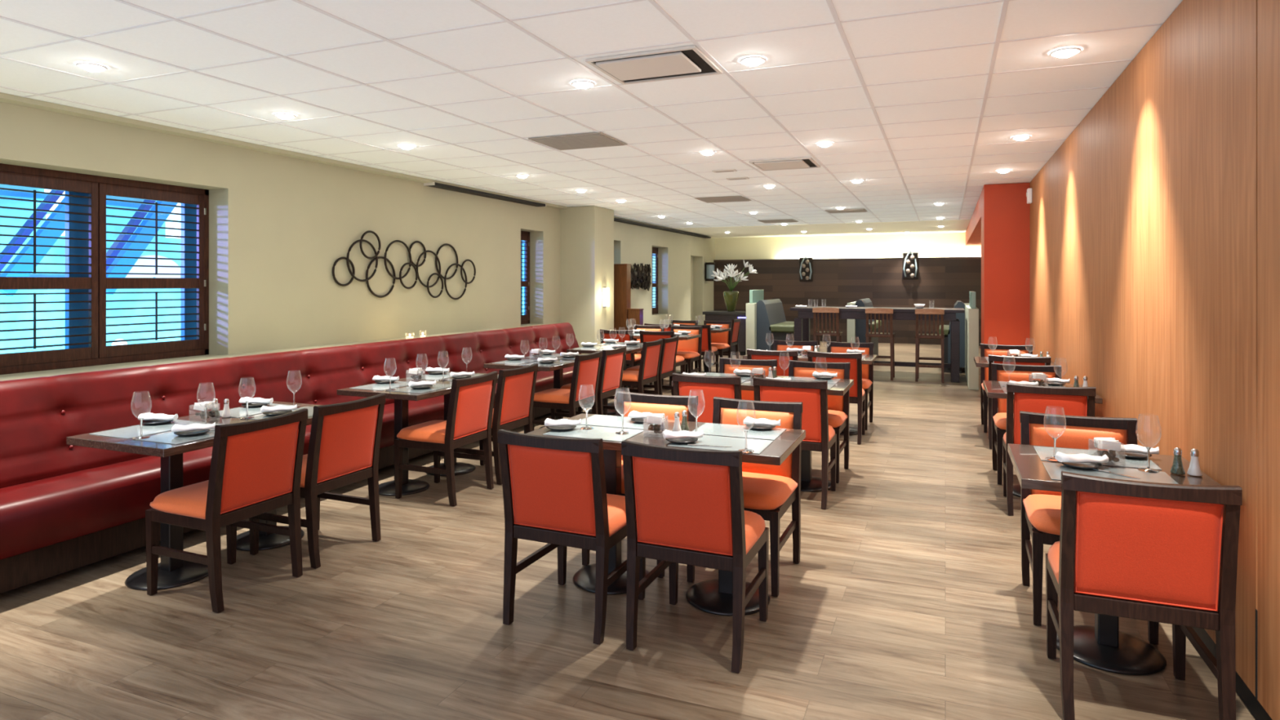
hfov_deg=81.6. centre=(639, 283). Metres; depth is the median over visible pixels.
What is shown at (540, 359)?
napkin
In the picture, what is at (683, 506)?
dining chair
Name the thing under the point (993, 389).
dining table
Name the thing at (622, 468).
seat cushion
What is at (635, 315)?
base cabinet
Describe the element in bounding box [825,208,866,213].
ceiling vent
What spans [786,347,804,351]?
napkin
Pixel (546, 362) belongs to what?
plate
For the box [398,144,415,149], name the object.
recessed light
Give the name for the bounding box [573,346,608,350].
placemat
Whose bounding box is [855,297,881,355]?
booth seat
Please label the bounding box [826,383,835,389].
placemat
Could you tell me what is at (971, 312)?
wall
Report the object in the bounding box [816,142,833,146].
recessed light
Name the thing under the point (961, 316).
booth seat
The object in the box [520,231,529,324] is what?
window
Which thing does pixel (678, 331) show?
napkin
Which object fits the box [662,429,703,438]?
napkin
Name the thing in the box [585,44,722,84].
ceiling vent
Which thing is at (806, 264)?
wall decoration
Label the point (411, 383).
napkin
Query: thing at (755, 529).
seat cushion
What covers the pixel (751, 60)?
recessed light
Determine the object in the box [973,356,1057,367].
dining table
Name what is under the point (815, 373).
napkin
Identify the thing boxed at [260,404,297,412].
napkin
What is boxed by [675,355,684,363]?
seat cushion
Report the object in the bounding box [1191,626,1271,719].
baseboard
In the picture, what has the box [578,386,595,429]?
wine glass
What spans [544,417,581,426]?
napkin
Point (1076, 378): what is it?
pepper shaker
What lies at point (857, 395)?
dining chair
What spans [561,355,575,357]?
plate
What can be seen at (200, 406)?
holder
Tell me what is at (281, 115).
recessed light
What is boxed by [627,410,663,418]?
napkin
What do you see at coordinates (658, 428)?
holder
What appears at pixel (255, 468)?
dining chair
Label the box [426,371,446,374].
plate
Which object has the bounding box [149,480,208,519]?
seat cushion
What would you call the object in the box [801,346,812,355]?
holder
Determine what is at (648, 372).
dining chair
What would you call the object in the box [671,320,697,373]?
dining chair
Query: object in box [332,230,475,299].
wall art
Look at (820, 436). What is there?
dining chair
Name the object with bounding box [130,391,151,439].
wine glass
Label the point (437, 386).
placemat
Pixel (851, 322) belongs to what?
wall
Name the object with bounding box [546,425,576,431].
plate
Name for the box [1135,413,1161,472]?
wine glass
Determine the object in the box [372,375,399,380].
napkin
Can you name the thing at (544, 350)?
napkin
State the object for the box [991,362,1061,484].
dining chair
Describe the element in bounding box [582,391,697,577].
dining chair
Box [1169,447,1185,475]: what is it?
pepper shaker
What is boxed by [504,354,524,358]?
napkin
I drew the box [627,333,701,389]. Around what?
dining table
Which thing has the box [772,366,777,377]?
pepper shaker
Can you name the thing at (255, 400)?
napkin
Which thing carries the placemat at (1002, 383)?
on the dining table at (993, 389)
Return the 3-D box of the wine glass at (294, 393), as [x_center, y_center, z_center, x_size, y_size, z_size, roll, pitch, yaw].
[-2.079,0.636,4.458,0.084,0.222,0.084,0,0,22]
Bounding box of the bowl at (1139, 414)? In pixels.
[1135,413,1161,448]
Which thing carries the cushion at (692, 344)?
on the dining chair at (690, 349)
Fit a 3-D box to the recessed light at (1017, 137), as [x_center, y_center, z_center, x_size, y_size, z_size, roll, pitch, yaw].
[3.263,-1.239,6.346,0.148,0.030,0.148,0,0,22]
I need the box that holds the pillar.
[560,205,613,354]
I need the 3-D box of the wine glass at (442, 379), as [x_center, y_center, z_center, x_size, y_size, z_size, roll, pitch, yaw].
[-1.522,0.636,5.731,0.084,0.222,0.084,0,0,22]
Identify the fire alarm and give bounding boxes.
[1026,187,1032,204]
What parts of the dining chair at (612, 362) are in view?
leg, leg, leg, rail, panel, rail, leg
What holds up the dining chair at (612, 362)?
on the floor
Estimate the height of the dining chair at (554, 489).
0.858 m
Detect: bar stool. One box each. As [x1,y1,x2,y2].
[812,307,843,345]
[865,307,895,380]
[915,308,944,382]
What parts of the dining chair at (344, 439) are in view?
leg, leg, leg, rail, panel, rail, leg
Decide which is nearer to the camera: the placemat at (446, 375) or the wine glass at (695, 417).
the wine glass at (695, 417)
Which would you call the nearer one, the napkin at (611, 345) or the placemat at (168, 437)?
the placemat at (168, 437)
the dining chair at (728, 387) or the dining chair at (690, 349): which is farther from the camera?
the dining chair at (690, 349)
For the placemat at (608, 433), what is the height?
0.002 m
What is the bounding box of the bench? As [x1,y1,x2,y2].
[0,322,581,594]
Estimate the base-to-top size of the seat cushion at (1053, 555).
0.071 m
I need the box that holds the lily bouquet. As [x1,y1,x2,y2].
[711,260,756,291]
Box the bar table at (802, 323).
[790,306,964,382]
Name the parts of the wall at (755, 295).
panel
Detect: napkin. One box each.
[137,412,177,420]
[171,422,215,432]
[239,396,273,403]
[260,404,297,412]
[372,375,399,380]
[408,380,435,386]
[425,367,449,371]
[449,371,475,376]
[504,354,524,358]
[537,357,557,361]
[541,349,555,352]
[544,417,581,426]
[560,351,578,355]
[581,342,596,345]
[603,338,618,341]
[609,344,626,347]
[624,340,639,343]
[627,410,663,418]
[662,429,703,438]
[677,330,690,333]
[682,372,706,376]
[733,368,753,373]
[742,416,780,426]
[765,377,791,380]
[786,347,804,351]
[812,371,837,376]
[846,349,864,352]
[1008,380,1038,386]
[1017,353,1037,356]
[1040,377,1069,382]
[1054,451,1108,462]
[1107,444,1159,454]
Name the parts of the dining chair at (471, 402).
leg, leg, leg, rail, panel, rail, leg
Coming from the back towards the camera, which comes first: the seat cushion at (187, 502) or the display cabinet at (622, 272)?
the display cabinet at (622, 272)
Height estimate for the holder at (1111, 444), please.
0.103 m
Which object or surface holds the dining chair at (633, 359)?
on the floor
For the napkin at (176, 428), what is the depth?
3.65 m
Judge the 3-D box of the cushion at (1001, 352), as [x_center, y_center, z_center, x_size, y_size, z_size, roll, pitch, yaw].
[3.846,0.881,7.782,0.407,0.366,0.094,0,0,23]
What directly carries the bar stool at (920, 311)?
on the floor
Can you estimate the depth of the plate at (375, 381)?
5.56 m
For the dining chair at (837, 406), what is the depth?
5.98 m
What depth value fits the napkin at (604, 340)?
9.26 m
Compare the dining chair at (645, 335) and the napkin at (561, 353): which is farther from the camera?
the dining chair at (645, 335)
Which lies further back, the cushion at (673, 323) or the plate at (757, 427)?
the cushion at (673, 323)
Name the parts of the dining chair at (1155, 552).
leg, leg, rail, panel, rail, leg, leg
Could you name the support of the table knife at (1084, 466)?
on the placemat at (1054, 470)
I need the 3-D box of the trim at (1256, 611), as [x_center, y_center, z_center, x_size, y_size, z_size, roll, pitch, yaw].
[2.077,1.250,2.497,0.003,0.300,0.014,0,0,22]
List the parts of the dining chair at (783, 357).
leg, panel, rail, leg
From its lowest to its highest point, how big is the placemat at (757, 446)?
0.002 m
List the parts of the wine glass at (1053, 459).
stem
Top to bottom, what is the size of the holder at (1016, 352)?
0.103 m
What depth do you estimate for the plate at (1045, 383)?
5.44 m
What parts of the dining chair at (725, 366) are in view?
leg, rail, leg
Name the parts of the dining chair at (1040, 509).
leg, leg, rail, leg, leg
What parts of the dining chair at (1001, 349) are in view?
leg, leg, rail, leg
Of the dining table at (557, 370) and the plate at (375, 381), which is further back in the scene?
the dining table at (557, 370)
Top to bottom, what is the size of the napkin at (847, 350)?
0.035 m
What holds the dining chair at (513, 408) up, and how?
on the floor
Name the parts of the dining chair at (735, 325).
leg, panel, rail, leg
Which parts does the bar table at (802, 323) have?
leg, leg, foot rail, leg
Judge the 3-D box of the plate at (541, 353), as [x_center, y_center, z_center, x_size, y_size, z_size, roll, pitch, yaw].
[-0.990,0.739,7.784,0.154,0.015,0.154,0,0,22]
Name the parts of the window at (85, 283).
tilt rod, shutter frame, sash, shutter frame, tilt rod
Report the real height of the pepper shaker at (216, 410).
0.101 m
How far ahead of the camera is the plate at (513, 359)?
7.20 m
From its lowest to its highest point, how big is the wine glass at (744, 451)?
0.222 m
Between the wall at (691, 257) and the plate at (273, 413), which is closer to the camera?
the plate at (273, 413)
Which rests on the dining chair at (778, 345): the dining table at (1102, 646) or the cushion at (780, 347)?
the cushion at (780, 347)
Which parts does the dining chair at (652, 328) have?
rail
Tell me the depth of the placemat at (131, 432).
3.78 m
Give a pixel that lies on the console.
(722, 316)
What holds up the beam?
attached to the ceiling
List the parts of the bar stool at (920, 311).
leg, leg, rail, seat, leg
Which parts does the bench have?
backrest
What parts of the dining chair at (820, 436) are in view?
leg, rail, panel, rail, leg, leg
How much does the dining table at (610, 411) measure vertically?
0.750 m
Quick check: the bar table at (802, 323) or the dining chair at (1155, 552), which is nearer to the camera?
the dining chair at (1155, 552)
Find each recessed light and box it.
[75,62,107,71]
[273,112,295,119]
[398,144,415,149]
[515,174,528,177]
[571,80,595,88]
[575,190,586,192]
[616,200,626,202]
[700,151,715,155]
[739,56,765,66]
[764,185,775,188]
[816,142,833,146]
[850,180,862,183]
[996,168,1011,173]
[1011,135,1031,140]
[1049,47,1081,57]
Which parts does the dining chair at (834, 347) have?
leg, rail, leg, leg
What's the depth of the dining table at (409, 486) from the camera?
5.38 m
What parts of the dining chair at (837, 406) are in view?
leg, rail, leg, leg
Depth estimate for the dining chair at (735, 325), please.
13.46 m
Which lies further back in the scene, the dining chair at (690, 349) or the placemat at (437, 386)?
the dining chair at (690, 349)
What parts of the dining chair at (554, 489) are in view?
leg, rail, panel, rail, leg, leg, leg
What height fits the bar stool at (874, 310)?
1.117 m
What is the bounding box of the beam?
[965,193,981,245]
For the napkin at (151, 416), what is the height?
0.035 m
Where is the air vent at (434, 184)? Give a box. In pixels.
[423,182,546,207]
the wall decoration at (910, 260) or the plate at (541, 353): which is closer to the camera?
the plate at (541, 353)
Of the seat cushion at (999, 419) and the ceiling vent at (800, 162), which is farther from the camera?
the ceiling vent at (800, 162)
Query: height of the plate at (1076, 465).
0.015 m
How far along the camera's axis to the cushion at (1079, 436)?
3.60 m
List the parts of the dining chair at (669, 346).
leg, rail, panel, rail, leg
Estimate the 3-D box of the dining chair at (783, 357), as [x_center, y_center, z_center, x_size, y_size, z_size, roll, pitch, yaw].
[1.378,1.071,7.428,0.494,0.858,0.566,0,0,22]
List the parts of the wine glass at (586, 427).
stem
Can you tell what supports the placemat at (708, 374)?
on the dining table at (809, 483)
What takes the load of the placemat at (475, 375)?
on the dining table at (409, 486)
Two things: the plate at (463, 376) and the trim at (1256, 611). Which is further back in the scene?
the plate at (463, 376)
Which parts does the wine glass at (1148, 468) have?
stem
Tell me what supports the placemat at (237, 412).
on the dining table at (172, 572)
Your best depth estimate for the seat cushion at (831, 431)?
5.19 m
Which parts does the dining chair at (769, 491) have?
leg, leg, rail, leg, leg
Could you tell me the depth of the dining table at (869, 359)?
7.44 m
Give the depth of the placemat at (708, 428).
3.74 m
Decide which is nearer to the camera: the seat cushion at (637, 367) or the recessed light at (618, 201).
the seat cushion at (637, 367)
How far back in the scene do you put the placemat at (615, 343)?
9.12 m
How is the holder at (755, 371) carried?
on the dining table at (809, 483)
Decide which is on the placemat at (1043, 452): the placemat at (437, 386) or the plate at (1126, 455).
the plate at (1126, 455)
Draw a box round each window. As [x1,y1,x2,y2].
[0,163,208,374]
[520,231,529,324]
[652,247,657,314]
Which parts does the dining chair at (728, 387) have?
leg, panel, rail, leg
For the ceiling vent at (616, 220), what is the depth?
16.03 m
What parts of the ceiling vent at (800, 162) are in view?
panel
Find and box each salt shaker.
[221,398,231,417]
[671,412,681,431]
[768,367,773,377]
[1082,376,1088,386]
[1186,448,1202,475]
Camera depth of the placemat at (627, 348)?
8.44 m
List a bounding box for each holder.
[190,401,219,422]
[406,333,413,338]
[406,368,424,382]
[529,348,541,359]
[644,413,667,434]
[750,368,764,382]
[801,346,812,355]
[1008,349,1021,356]
[1031,372,1045,386]
[1091,437,1123,463]
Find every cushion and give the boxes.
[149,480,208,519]
[300,453,307,488]
[396,420,446,443]
[533,388,570,404]
[560,382,571,389]
[606,493,626,537]
[621,401,688,460]
[621,460,624,493]
[622,370,639,382]
[625,365,639,370]
[634,353,640,360]
[636,328,661,342]
[672,323,695,324]
[673,328,698,352]
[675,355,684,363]
[676,351,700,358]
[702,346,717,352]
[706,324,728,343]
[711,342,729,349]
[720,407,794,478]
[724,364,771,400]
[742,471,797,510]
[744,510,765,554]
[769,321,794,332]
[777,344,813,351]
[793,367,844,412]
[827,409,848,427]
[828,425,835,442]
[831,346,869,379]
[862,377,871,389]
[868,320,881,330]
[938,324,950,335]
[985,348,1027,380]
[992,412,1013,430]
[997,369,1055,413]
[1003,429,1013,443]
[1022,493,1061,535]
[1030,423,1126,495]
[1047,541,1059,583]
[1074,490,1076,547]
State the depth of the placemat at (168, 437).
3.58 m
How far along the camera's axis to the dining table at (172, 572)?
3.77 m
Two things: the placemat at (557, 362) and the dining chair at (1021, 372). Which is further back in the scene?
the placemat at (557, 362)
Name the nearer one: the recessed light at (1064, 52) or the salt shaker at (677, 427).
the salt shaker at (677, 427)
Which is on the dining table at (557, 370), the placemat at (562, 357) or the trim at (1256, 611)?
the placemat at (562, 357)
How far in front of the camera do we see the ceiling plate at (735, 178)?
8.82 m
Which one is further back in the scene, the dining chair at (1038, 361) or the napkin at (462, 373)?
the dining chair at (1038, 361)
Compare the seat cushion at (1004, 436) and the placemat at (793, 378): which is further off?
the placemat at (793, 378)
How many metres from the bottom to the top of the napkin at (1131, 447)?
0.035 m
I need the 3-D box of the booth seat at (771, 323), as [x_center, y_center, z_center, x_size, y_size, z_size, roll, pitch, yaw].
[2.720,0.905,14.021,0.680,1.190,1.500,0,0,22]
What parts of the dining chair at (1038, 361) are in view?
leg, panel, rail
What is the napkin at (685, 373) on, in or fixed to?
on the plate
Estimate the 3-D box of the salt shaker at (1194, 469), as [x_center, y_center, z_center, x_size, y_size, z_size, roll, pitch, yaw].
[2.165,0.696,2.893,0.050,0.101,0.049,0,0,22]
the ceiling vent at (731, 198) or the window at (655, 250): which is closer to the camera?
the ceiling vent at (731, 198)
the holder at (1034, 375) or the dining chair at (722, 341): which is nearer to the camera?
the holder at (1034, 375)
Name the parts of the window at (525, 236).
sash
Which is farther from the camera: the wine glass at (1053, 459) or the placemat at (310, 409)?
the placemat at (310, 409)
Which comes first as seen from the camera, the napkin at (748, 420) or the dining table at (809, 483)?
the napkin at (748, 420)
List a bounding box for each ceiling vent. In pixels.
[528,132,627,150]
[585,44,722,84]
[613,217,711,238]
[695,195,751,202]
[749,157,820,170]
[757,218,798,222]
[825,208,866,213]
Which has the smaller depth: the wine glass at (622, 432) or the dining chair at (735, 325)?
the wine glass at (622, 432)
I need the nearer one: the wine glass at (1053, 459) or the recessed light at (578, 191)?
the wine glass at (1053, 459)
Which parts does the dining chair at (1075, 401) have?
leg, leg, panel, rail, leg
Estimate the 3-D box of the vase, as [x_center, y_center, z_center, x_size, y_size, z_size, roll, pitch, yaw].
[1.944,0.385,15.800,0.340,0.430,0.340,0,0,22]
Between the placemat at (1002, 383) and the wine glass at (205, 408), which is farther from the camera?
the placemat at (1002, 383)
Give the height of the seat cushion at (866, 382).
0.071 m
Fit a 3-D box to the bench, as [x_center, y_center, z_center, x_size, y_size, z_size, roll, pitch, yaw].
[-2.319,1.012,5.941,0.704,0.975,8.420,0,0,22]
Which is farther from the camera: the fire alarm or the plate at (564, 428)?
the fire alarm
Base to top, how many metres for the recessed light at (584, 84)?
0.030 m
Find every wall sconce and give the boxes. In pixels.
[603,286,609,307]
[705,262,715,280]
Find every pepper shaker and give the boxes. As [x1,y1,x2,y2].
[212,398,220,417]
[680,410,689,431]
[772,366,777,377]
[1073,375,1079,386]
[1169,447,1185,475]
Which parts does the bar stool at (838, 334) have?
leg, leg, rail, seat, leg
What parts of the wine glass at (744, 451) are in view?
stem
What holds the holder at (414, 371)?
on the dining table at (409, 486)
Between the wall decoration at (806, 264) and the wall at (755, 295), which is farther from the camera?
the wall decoration at (806, 264)
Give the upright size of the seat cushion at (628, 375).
0.071 m
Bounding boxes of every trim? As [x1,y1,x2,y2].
[0,92,671,229]
[1255,608,1257,700]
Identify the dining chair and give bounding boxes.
[145,408,307,613]
[248,393,385,568]
[394,371,497,506]
[453,363,537,484]
[497,429,645,644]
[532,350,602,431]
[558,346,626,419]
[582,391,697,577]
[600,328,640,389]
[603,338,662,415]
[621,440,768,673]
[623,335,679,395]
[626,324,664,384]
[640,329,685,394]
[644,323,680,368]
[662,325,702,385]
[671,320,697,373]
[672,373,742,422]
[680,324,718,373]
[686,396,802,596]
[695,320,732,372]
[712,318,741,362]
[719,357,777,400]
[746,348,798,376]
[753,376,836,509]
[773,339,817,351]
[788,360,850,483]
[807,351,865,444]
[826,341,873,430]
[980,343,1032,432]
[987,354,1050,449]
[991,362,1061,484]
[1002,382,1096,515]
[1019,410,1158,644]
[1045,471,1242,719]
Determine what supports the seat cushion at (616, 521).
on the dining chair at (554, 489)
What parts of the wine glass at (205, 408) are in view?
stem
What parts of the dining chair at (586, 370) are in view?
leg, leg, leg, rail, panel, rail, leg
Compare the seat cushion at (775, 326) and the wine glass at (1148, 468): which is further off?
the seat cushion at (775, 326)
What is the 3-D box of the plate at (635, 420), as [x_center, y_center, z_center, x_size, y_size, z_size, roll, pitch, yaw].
[0.026,0.739,4.002,0.154,0.015,0.154,0,0,22]
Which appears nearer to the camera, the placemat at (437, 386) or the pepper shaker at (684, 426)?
the pepper shaker at (684, 426)
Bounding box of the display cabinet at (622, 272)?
[613,263,631,366]
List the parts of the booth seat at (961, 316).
backrest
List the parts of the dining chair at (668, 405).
leg, leg, rail, leg, leg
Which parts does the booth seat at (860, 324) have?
backrest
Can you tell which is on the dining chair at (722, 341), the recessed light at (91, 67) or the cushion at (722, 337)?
the cushion at (722, 337)
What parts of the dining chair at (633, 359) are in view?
leg, rail, panel, rail, leg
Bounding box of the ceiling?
[0,0,1182,238]
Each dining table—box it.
[66,400,321,590]
[337,371,498,496]
[484,352,584,433]
[527,413,805,616]
[566,342,642,415]
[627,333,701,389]
[671,372,853,492]
[675,328,731,373]
[742,353,877,435]
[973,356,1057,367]
[982,380,1102,497]
[1007,443,1221,675]
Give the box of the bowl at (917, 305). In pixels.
[913,303,924,308]
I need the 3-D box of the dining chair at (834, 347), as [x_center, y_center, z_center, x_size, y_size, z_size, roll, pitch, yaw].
[2.203,1.071,7.883,0.494,0.858,0.566,0,0,23]
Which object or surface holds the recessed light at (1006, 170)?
in the ceiling
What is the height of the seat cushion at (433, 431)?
0.071 m
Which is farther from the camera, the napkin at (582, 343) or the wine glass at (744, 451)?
the napkin at (582, 343)
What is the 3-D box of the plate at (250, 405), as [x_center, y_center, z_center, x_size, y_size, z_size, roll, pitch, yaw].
[-2.338,0.739,4.511,0.154,0.015,0.154,0,0,22]
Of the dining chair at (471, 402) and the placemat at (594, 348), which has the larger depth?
the placemat at (594, 348)
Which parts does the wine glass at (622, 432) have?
stem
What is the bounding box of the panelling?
[713,256,981,346]
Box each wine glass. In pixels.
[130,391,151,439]
[196,385,215,424]
[238,377,255,418]
[286,370,302,408]
[383,360,396,390]
[437,355,448,380]
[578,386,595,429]
[613,389,631,434]
[688,393,705,431]
[736,401,755,453]
[1044,407,1066,461]
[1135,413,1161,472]
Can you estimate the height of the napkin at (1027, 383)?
0.035 m
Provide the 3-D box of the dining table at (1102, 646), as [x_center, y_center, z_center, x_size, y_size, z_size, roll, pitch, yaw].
[1.908,1.125,3.032,0.680,0.750,0.680,0,0,22]
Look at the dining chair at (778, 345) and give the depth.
8.34 m
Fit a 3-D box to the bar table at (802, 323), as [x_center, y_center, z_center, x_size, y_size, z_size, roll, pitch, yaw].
[3.837,0.950,12.047,2.620,1.100,0.900,0,0,22]
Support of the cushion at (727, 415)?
on the dining chair at (769, 491)
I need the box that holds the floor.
[0,341,1256,719]
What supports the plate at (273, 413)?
on the placemat at (310, 409)
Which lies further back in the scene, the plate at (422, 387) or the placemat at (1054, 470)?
the plate at (422, 387)
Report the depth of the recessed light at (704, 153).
7.05 m
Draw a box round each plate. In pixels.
[142,419,173,425]
[173,429,209,435]
[241,403,269,407]
[262,410,292,416]
[374,380,395,383]
[410,385,432,389]
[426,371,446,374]
[451,375,471,378]
[506,358,521,360]
[538,352,552,355]
[538,360,555,363]
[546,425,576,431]
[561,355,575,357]
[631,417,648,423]
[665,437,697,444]
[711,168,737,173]
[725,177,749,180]
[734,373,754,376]
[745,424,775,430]
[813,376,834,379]
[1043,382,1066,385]
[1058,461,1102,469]
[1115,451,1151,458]
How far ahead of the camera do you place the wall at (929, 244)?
19.12 m
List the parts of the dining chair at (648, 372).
leg, leg, rail, panel, rail, leg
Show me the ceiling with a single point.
(922, 103)
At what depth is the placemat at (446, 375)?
5.93 m
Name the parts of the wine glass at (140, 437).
stem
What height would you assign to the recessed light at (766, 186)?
0.030 m
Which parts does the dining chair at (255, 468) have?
leg, leg, leg, rail, panel, rail, leg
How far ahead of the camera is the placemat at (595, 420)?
3.98 m
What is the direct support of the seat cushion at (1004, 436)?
on the dining chair at (1075, 401)
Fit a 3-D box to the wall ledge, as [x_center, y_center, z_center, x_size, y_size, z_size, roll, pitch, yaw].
[-3.396,1.065,5.790,1.050,0.870,9.320,0,0,22]
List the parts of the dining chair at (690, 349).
rail, leg, leg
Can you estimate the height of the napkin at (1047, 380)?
0.035 m
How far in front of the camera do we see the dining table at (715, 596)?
3.58 m
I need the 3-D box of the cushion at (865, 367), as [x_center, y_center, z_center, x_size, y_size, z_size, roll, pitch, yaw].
[2.285,0.881,8.079,0.407,0.366,0.094,0,0,23]
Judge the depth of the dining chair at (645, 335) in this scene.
10.10 m
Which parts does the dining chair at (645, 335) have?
leg, rail, panel, leg, leg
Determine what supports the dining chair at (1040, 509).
on the floor
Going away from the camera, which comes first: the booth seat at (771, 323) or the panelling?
the booth seat at (771, 323)
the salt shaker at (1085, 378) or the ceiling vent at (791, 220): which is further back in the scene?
the ceiling vent at (791, 220)
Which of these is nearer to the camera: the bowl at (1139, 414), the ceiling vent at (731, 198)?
the bowl at (1139, 414)
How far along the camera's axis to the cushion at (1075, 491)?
2.52 m
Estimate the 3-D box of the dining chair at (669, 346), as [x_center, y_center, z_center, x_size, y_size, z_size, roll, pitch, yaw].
[0.132,1.071,8.965,0.566,0.858,0.494,0,0,22]
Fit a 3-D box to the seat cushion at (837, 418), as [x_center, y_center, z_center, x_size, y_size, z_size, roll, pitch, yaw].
[1.355,1.048,5.825,0.481,0.071,0.455,0,0,23]
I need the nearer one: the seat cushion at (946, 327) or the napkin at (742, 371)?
the napkin at (742, 371)
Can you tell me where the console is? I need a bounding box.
[702,311,746,355]
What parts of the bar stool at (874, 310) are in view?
leg, rail, seat, leg, leg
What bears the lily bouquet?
in the vase
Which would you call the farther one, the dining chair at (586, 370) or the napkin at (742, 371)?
the dining chair at (586, 370)
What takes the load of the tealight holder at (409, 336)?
on the wall ledge
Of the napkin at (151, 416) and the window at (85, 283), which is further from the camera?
the window at (85, 283)
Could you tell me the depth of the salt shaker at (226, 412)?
4.14 m
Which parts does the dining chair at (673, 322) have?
rail, leg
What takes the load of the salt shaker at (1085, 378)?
on the dining table at (993, 389)
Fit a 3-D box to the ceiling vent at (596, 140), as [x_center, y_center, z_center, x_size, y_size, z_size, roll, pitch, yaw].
[-0.538,-1.244,6.532,0.690,0.016,0.570,0,0,22]
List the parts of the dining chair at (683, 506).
leg, leg, rail, panel, rail, leg, leg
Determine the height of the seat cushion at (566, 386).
0.071 m
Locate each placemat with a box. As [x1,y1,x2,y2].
[89,419,209,438]
[134,423,222,444]
[218,403,299,417]
[250,406,313,419]
[349,381,408,390]
[387,383,451,393]
[406,372,451,380]
[446,373,498,381]
[492,359,537,364]
[523,360,573,365]
[525,353,561,358]
[542,425,644,441]
[557,356,575,359]
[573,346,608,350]
[581,414,666,430]
[596,342,626,345]
[600,346,635,350]
[626,342,643,346]
[667,435,773,453]
[691,422,786,439]
[706,372,756,379]
[783,376,840,383]
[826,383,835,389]
[998,381,1065,386]
[1001,386,1006,392]
[1033,445,1162,470]
[1042,462,1178,484]
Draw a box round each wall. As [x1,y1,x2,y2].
[0,102,715,377]
[690,256,693,320]
[715,231,981,259]
[746,289,764,354]
[847,301,856,342]
[964,291,978,390]
[981,182,1029,380]
[1029,0,1279,719]
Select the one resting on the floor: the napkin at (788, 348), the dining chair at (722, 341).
the dining chair at (722, 341)
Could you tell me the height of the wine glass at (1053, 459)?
0.222 m
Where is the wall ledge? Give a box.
[0,328,499,381]
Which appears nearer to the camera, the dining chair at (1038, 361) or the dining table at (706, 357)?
the dining chair at (1038, 361)
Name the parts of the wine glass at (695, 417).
stem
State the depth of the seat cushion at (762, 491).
3.69 m
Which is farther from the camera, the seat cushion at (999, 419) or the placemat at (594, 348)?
the placemat at (594, 348)
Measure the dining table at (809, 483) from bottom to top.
0.750 m
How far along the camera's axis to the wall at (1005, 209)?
9.32 m
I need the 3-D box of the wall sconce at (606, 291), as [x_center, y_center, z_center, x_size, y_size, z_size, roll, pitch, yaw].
[-0.554,0.230,12.287,0.091,0.340,0.150,0,0,22]
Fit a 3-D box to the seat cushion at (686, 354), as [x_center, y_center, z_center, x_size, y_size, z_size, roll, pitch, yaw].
[0.588,1.048,10.932,0.481,0.071,0.455,0,0,22]
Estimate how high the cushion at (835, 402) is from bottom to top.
0.366 m
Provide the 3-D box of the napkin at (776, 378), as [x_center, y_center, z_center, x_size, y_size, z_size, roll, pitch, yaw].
[1.024,0.711,5.487,0.185,0.035,0.102,0,0,-6]
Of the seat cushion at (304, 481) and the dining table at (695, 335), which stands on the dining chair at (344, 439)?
the seat cushion at (304, 481)
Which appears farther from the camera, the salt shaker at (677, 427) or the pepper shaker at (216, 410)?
the pepper shaker at (216, 410)
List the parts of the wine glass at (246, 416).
stem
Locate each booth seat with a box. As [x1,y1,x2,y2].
[756,298,794,350]
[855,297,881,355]
[938,300,964,373]
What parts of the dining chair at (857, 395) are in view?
leg, rail, panel, rail, leg, leg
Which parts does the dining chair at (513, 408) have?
leg, leg, rail, panel, rail, leg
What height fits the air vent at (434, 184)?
0.038 m
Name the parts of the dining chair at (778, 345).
leg, rail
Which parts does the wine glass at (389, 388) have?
stem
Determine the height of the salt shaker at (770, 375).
0.101 m
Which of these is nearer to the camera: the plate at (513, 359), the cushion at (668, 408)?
the cushion at (668, 408)
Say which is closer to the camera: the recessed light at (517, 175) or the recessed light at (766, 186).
the recessed light at (517, 175)
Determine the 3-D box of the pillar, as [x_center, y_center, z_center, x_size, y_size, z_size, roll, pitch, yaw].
[-0.881,0.125,12.448,0.630,2.750,0.750,0,0,22]
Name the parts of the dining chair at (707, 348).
rail, rail, panel, leg, leg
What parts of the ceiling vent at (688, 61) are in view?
panel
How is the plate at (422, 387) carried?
on the placemat at (437, 386)
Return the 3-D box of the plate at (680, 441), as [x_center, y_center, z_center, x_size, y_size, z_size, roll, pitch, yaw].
[0.197,0.739,3.498,0.154,0.015,0.154,0,0,22]
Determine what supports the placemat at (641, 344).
on the dining table at (610, 411)
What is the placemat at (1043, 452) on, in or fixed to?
on the dining table at (1102, 646)
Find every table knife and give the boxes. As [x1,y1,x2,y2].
[687,444,732,447]
[1084,466,1139,478]
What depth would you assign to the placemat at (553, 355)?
7.59 m
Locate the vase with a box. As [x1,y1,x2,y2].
[723,291,739,311]
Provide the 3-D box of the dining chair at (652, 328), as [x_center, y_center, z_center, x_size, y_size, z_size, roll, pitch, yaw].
[0.049,1.071,11.214,0.494,0.858,0.566,0,0,22]
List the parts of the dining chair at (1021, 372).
leg, leg, rail, leg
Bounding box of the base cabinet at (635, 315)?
[627,308,644,366]
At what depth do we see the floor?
3.23 m
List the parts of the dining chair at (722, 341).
leg, leg, rail, leg, leg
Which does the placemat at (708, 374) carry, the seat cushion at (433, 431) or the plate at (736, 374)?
the plate at (736, 374)

